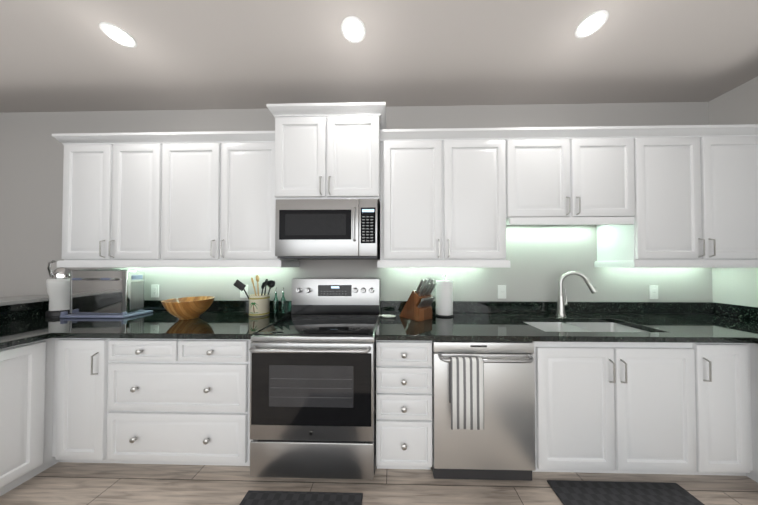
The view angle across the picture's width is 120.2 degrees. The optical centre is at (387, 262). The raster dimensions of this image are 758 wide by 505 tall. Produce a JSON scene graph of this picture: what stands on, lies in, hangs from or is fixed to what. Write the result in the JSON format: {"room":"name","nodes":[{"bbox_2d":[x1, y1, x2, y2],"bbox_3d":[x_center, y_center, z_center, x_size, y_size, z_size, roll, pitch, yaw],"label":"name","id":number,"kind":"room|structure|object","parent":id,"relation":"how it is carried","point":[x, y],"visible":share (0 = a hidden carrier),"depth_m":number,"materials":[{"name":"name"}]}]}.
{"room":"kitchen","nodes":[
{"label":"kitchen","id":0,"kind":"room"},
{"bbox_2d":[0,102,712,313],"bbox_3d":[-1.163,-0.033,2.063,8.260,2.800,0.100,0,-1,1],"label":"wall","id":1,"kind":"structure","parent":0,"point":[542,259],"depth_m":2.00,"materials":[{"name":"grey paint"}]},
{"bbox_2d":[0,303,48,318],"bbox_3d":[-2.999,0.377,0.744,0.024,0.116,2.597,0,-1,1],"label":"backsplash","id":2,"kind":"structure","parent":1,"relation":"attached to","point":[21,309],"depth_m":1.77,"materials":[{"name":"black stone"}]},
{"bbox_2d":[56,132,159,261],"bbox_3d":[-2.182,-0.506,1.877,0.801,0.998,0.322,0,-1,1],"label":"upper cabinet","id":3,"kind":"object","parent":1,"relation":"attached to","point":[111,209],"depth_m":1.72,"materials":[{"name":"white paint"}]},
{"bbox_2d":[151,285,158,296],"bbox_3d":[-2.164,0.267,2.025,0.074,0.120,0.009,0,-1,1],"label":"electrical outlet plate","id":4,"kind":"object","parent":1,"relation":"attached to","point":[154,290],"visible":1,"depth_m":2.02,"materials":[{"name":"white plastic"}]},
{"bbox_2d":[160,131,298,261],"bbox_3d":[-1.311,-0.506,1.858,0.942,0.998,0.322,0,-1,1],"label":"upper cabinet","id":5,"kind":"object","parent":1,"relation":"attached to","point":[216,204],"depth_m":1.70,"materials":[{"name":"white paint"}]},
{"bbox_2d":[240,285,247,297],"bbox_3d":[-1.324,0.267,2.007,0.074,0.120,0.009,0,-1,1],"label":"electrical outlet plate","id":6,"kind":"object","parent":1,"relation":"attached to","point":[242,294],"visible":0.65,"depth_m":2.00,"materials":[{"name":"white plastic"}]},
{"bbox_2d":[272,102,383,209],"bbox_3d":[-0.449,-0.813,1.807,0.780,0.690,0.397,0,-1,1],"label":"upper cabinet","id":7,"kind":"object","parent":1,"relation":"attached to","point":[320,150],"depth_m":1.61,"materials":[{"name":"white paint"}]},
{"bbox_2d":[275,199,379,259],"bbox_3d":[-0.451,-0.245,1.778,0.754,0.437,0.439,0,-1,1],"label":"over-the-range microwave","id":8,"kind":"object","parent":7,"relation":"attached to","point":[327,229],"visible":1,"depth_m":1.60,"materials":[{"name":"grey metal"}]},
{"bbox_2d":[144,300,715,314],"bbox_3d":[-0.048,0.401,1.968,5.822,0.102,0.025,0,-1,1],"label":"backsplash","id":9,"kind":"structure","parent":1,"relation":"attached to","point":[525,307],"depth_m":1.93,"materials":[{"name":"black stone"}]},
{"bbox_2d":[377,128,511,261],"bbox_3d":[0.425,-0.507,1.822,0.962,0.998,0.322,0,-1,1],"label":"upper cabinet","id":10,"kind":"object","parent":1,"relation":"attached to","point":[446,193],"depth_m":1.66,"materials":[{"name":"white paint"}]},
{"bbox_2d":[498,285,505,298],"bbox_3d":[1.025,0.266,1.957,0.074,0.120,0.008,0,-1,1],"label":"electrical outlet plate","id":11,"kind":"object","parent":1,"relation":"attached to","point":[501,291],"visible":1,"depth_m":1.96,"materials":[{"name":"white plastic"}]},
{"bbox_2d":[508,126,639,225],"bbox_3d":[1.384,-0.671,1.803,0.957,0.670,0.322,0,-1,1],"label":"upper cabinet","id":12,"kind":"object","parent":1,"relation":"attached to","point":[590,175],"depth_m":1.64,"materials":[{"name":"white paint"}]},
{"bbox_2d":[649,285,657,298],"bbox_3d":[2.355,0.266,1.929,0.074,0.120,0.008,0,-1,1],"label":"electrical outlet plate","id":13,"kind":"object","parent":1,"relation":"attached to","point":[653,291],"visible":1,"depth_m":1.93,"materials":[{"name":"white plastic"}]},
{"bbox_2d":[595,124,757,261],"bbox_3d":[2.360,-0.507,1.780,0.996,0.998,0.322,0,-1,1],"label":"upper cabinet","id":14,"kind":"object","parent":1,"relation":"attached to","point":[675,196],"depth_m":1.62,"materials":[{"name":"white paint"}]},
{"bbox_2d":[0,462,757,504],"bbox_3d":[-1.224,1.359,-0.805,8.260,0.060,5.800,0,-1,1],"label":"floor","id":15,"kind":"structure","parent":0,"point":[65,483],"depth_m":1.32,"materials":[{"name":"brown wood"}]},
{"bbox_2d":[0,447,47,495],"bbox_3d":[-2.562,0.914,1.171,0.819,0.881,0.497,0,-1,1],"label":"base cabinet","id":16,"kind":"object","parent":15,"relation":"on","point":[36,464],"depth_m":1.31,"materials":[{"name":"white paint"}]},
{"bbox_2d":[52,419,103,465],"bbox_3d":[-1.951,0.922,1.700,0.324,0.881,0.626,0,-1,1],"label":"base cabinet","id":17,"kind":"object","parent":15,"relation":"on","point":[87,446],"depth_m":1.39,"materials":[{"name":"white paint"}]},
{"bbox_2d":[104,335,252,465],"bbox_3d":[-1.314,0.921,1.687,0.950,0.881,0.626,0,-1,1],"label":"base cabinet","id":18,"kind":"object","parent":15,"relation":"on","point":[201,417],"depth_m":1.37,"materials":[{"name":"white paint"}]},
{"bbox_2d":[0,295,48,306],"bbox_3d":[-3.167,0.303,0.749,0.430,0.032,2.597,0,-1,1],"label":"countertop","id":19,"kind":"structure","parent":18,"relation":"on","point":[11,301],"depth_m":1.82,"materials":[{"name":"black stone"}]},
{"bbox_2d":[0,311,290,470],"bbox_3d":[-1.935,0.451,0.708,2.153,0.032,2.572,0,-1,1],"label":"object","id":20,"kind":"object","parent":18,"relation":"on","point":[59,376],"depth_m":1.39,"materials":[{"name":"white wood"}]},
{"bbox_2d":[46,260,73,316],"bbox_3d":[-2.789,0.217,1.860,0.189,0.465,0.221,0,-1,1],"label":"appliance","id":21,"kind":"object","parent":20,"relation":"on","point":[58,287],"visible":0.62,"depth_m":1.82,"materials":[{"name":"white plastic"}]},
{"bbox_2d":[60,270,152,317],"bbox_3d":[-2.375,0.255,1.857,0.525,0.389,0.227,0,-1,1],"label":"toaster oven","id":22,"kind":"object","parent":20,"relation":"on","point":[107,293],"visible":1,"depth_m":1.78,"materials":[{"name":"silver metal"}]},
{"bbox_2d":[161,296,214,319],"bbox_3d":[-1.595,0.372,1.752,0.320,0.153,0.320,0,-1,1],"label":"salad bowl","id":23,"kind":"object","parent":20,"relation":"on","point":[185,308],"visible":0.98,"depth_m":1.68,"materials":[{"name":"brown wood"}]},
{"bbox_2d":[234,275,274,316],"bbox_3d":[-1.149,0.280,1.874,0.374,0.340,0.164,0,-1,1],"label":"utensil crock","id":24,"kind":"object","parent":20,"relation":"on","point":[259,304],"visible":1,"depth_m":1.84,"materials":[{"name":"beige ceramic"}]},
{"bbox_2d":[273,287,278,313],"bbox_3d":[-0.981,0.334,1.909,0.044,0.233,0.044,0,-1,1],"label":"oil cruet","id":25,"kind":"object","parent":20,"relation":"on","point":[275,306],"visible":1,"depth_m":1.89,"materials":[{"name":"green glass"}]},
{"bbox_2d":[280,288,285,313],"bbox_3d":[-0.921,0.334,1.918,0.044,0.233,0.044,0,-1,1],"label":"oil cruet","id":26,"kind":"object","parent":20,"relation":"on","point":[283,306],"visible":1,"depth_m":1.90,"materials":[{"name":"green glass"}]},
{"bbox_2d":[239,490,362,504],"bbox_3d":[-0.494,1.344,0.805,0.680,0.012,0.950,0,-1,1],"label":"area rug","id":27,"kind":"object","parent":15,"relation":"on","point":[251,497],"visible":1,"depth_m":1.24,"materials":[{"name":"black fabric"}]},
{"bbox_2d":[249,278,379,479],"bbox_3d":[-0.455,0.749,1.605,0.758,1.225,0.714,0,-1,1],"label":"range","id":28,"kind":"object","parent":15,"relation":"on","point":[313,385],"visible":0.98,"depth_m":1.31,"materials":[{"name":"grey metal"}]},
{"bbox_2d":[432,341,535,480],"bbox_3d":[0.593,0.925,1.573,0.612,0.872,0.640,0,-1,1],"label":"stainless steel dishwasher","id":29,"kind":"object","parent":15,"relation":"on","point":[483,401],"visible":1,"depth_m":1.32,"materials":[{"name":"grey metal"}]},
{"bbox_2d":[449,357,483,429],"bbox_3d":[0.461,0.763,1.280,0.190,0.404,0.046,0,-1,1],"label":"towel","id":30,"kind":"object","parent":29,"relation":"hanging from","point":[466,374],"depth_m":1.26,"materials":[{"name":"white fabric"}]},
{"bbox_2d":[375,311,757,482],"bbox_3d":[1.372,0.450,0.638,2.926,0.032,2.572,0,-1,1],"label":"base cabinet","id":31,"kind":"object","parent":15,"relation":"on","point":[679,395],"depth_m":1.32,"materials":[{"name":"white wood"}]},
{"bbox_2d":[378,314,395,317],"bbox_3d":[-0.006,0.442,1.777,0.146,0.014,0.081,0,-1,1],"label":"spoon rest","id":32,"kind":"object","parent":31,"relation":"on","point":[388,316],"visible":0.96,"depth_m":1.78,"materials":[{"name":"white ceramic"}]},
{"bbox_2d":[399,278,436,321],"bbox_3d":[0.244,0.285,1.753,0.153,0.327,0.290,1,-1,-39],"label":"knife block","id":33,"kind":"object","parent":31,"relation":"on","point":[418,306],"visible":1,"depth_m":1.69,"materials":[{"name":"brown wood"}]},
{"bbox_2d":[435,275,453,317],"bbox_3d":[0.478,0.277,1.849,0.160,0.345,0.160,0,-1,1],"label":"paper towel holder","id":34,"kind":"object","parent":31,"relation":"on","point":[444,297],"visible":1,"depth_m":1.79,"materials":[{"name":"white paper"}]},
{"bbox_2d":[552,271,597,314],"bbox_3d":[1.549,0.260,1.799,0.257,0.378,0.146,0,-1,1],"label":"faucet","id":35,"kind":"object","parent":31,"relation":"on","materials":[{"name":"silver metal"}]},
{"bbox_2d":[520,319,647,330],"bbox_3d":[1.407,0.580,1.570,0.845,0.227,0.425,0,-1,1],"label":"sink","id":36,"kind":"object","parent":31,"relation":"in","point":[544,324],"depth_m":1.75,"materials":[{"name":"silver metal"}]},
{"bbox_2d":[547,480,704,504],"bbox_3d":[1.361,1.344,0.791,0.780,0.012,1.100,0,-1,1],"label":"area rug","id":37,"kind":"object","parent":15,"relation":"on","point":[606,493],"visible":0.98,"depth_m":1.27,"materials":[{"name":"black fabric"}]},
{"bbox_2d":[0,0,757,112],"bbox_3d":[-1.224,-1.501,-0.766,8.260,0.060,5.800,0,-1,1],"label":"ceiling","id":38,"kind":"structure","parent":0,"point":[63,56],"depth_m":1.50,"materials":[{"name":"grey paint"}]},
{"bbox_2d":[99,22,136,47],"bbox_3d":[-1.708,-1.437,1.384,0.152,0.008,0.152,0,-1,1],"label":"recessed light","id":39,"kind":"object","parent":38,"relation":"in","point":[117,34],"visible":1,"depth_m":1.38,"materials":[{"name":"white"}]},
{"bbox_2d":[341,16,365,42],"bbox_3d":[-0.213,-1.438,1.352,0.152,0.008,0.152,0,-1,1],"label":"recessed light","id":40,"kind":"object","parent":38,"relation":"in","point":[353,29],"visible":1,"depth_m":1.35,"materials":[{"name":"white"}]},
{"bbox_2d":[574,10,608,37],"bbox_3d":[1.231,-1.438,1.321,0.152,0.008,0.152,0,-1,1],"label":"recessed light","id":41,"kind":"object","parent":38,"relation":"in","point":[591,24],"visible":1,"depth_m":1.31,"materials":[{"name":"white"}]},
{"bbox_2d":[709,76,757,306],"bbox_3d":[2.855,-0.072,-0.872,0.100,2.800,5.600,0,-1,1],"label":"wall","id":42,"kind":"structure","parent":0,"point":[738,105],"depth_m":1.79,"materials":[{"name":"white paint"}]},
{"bbox_2d":[716,303,757,318],"bbox_3d":[2.822,0.382,0.608,0.025,0.102,2.571,0,-1,1],"label":"backsplash","id":43,"kind":"structure","parent":42,"relation":"attached to","point":[741,312],"depth_m":1.77,"materials":[{"name":"black stone"}]}
]}

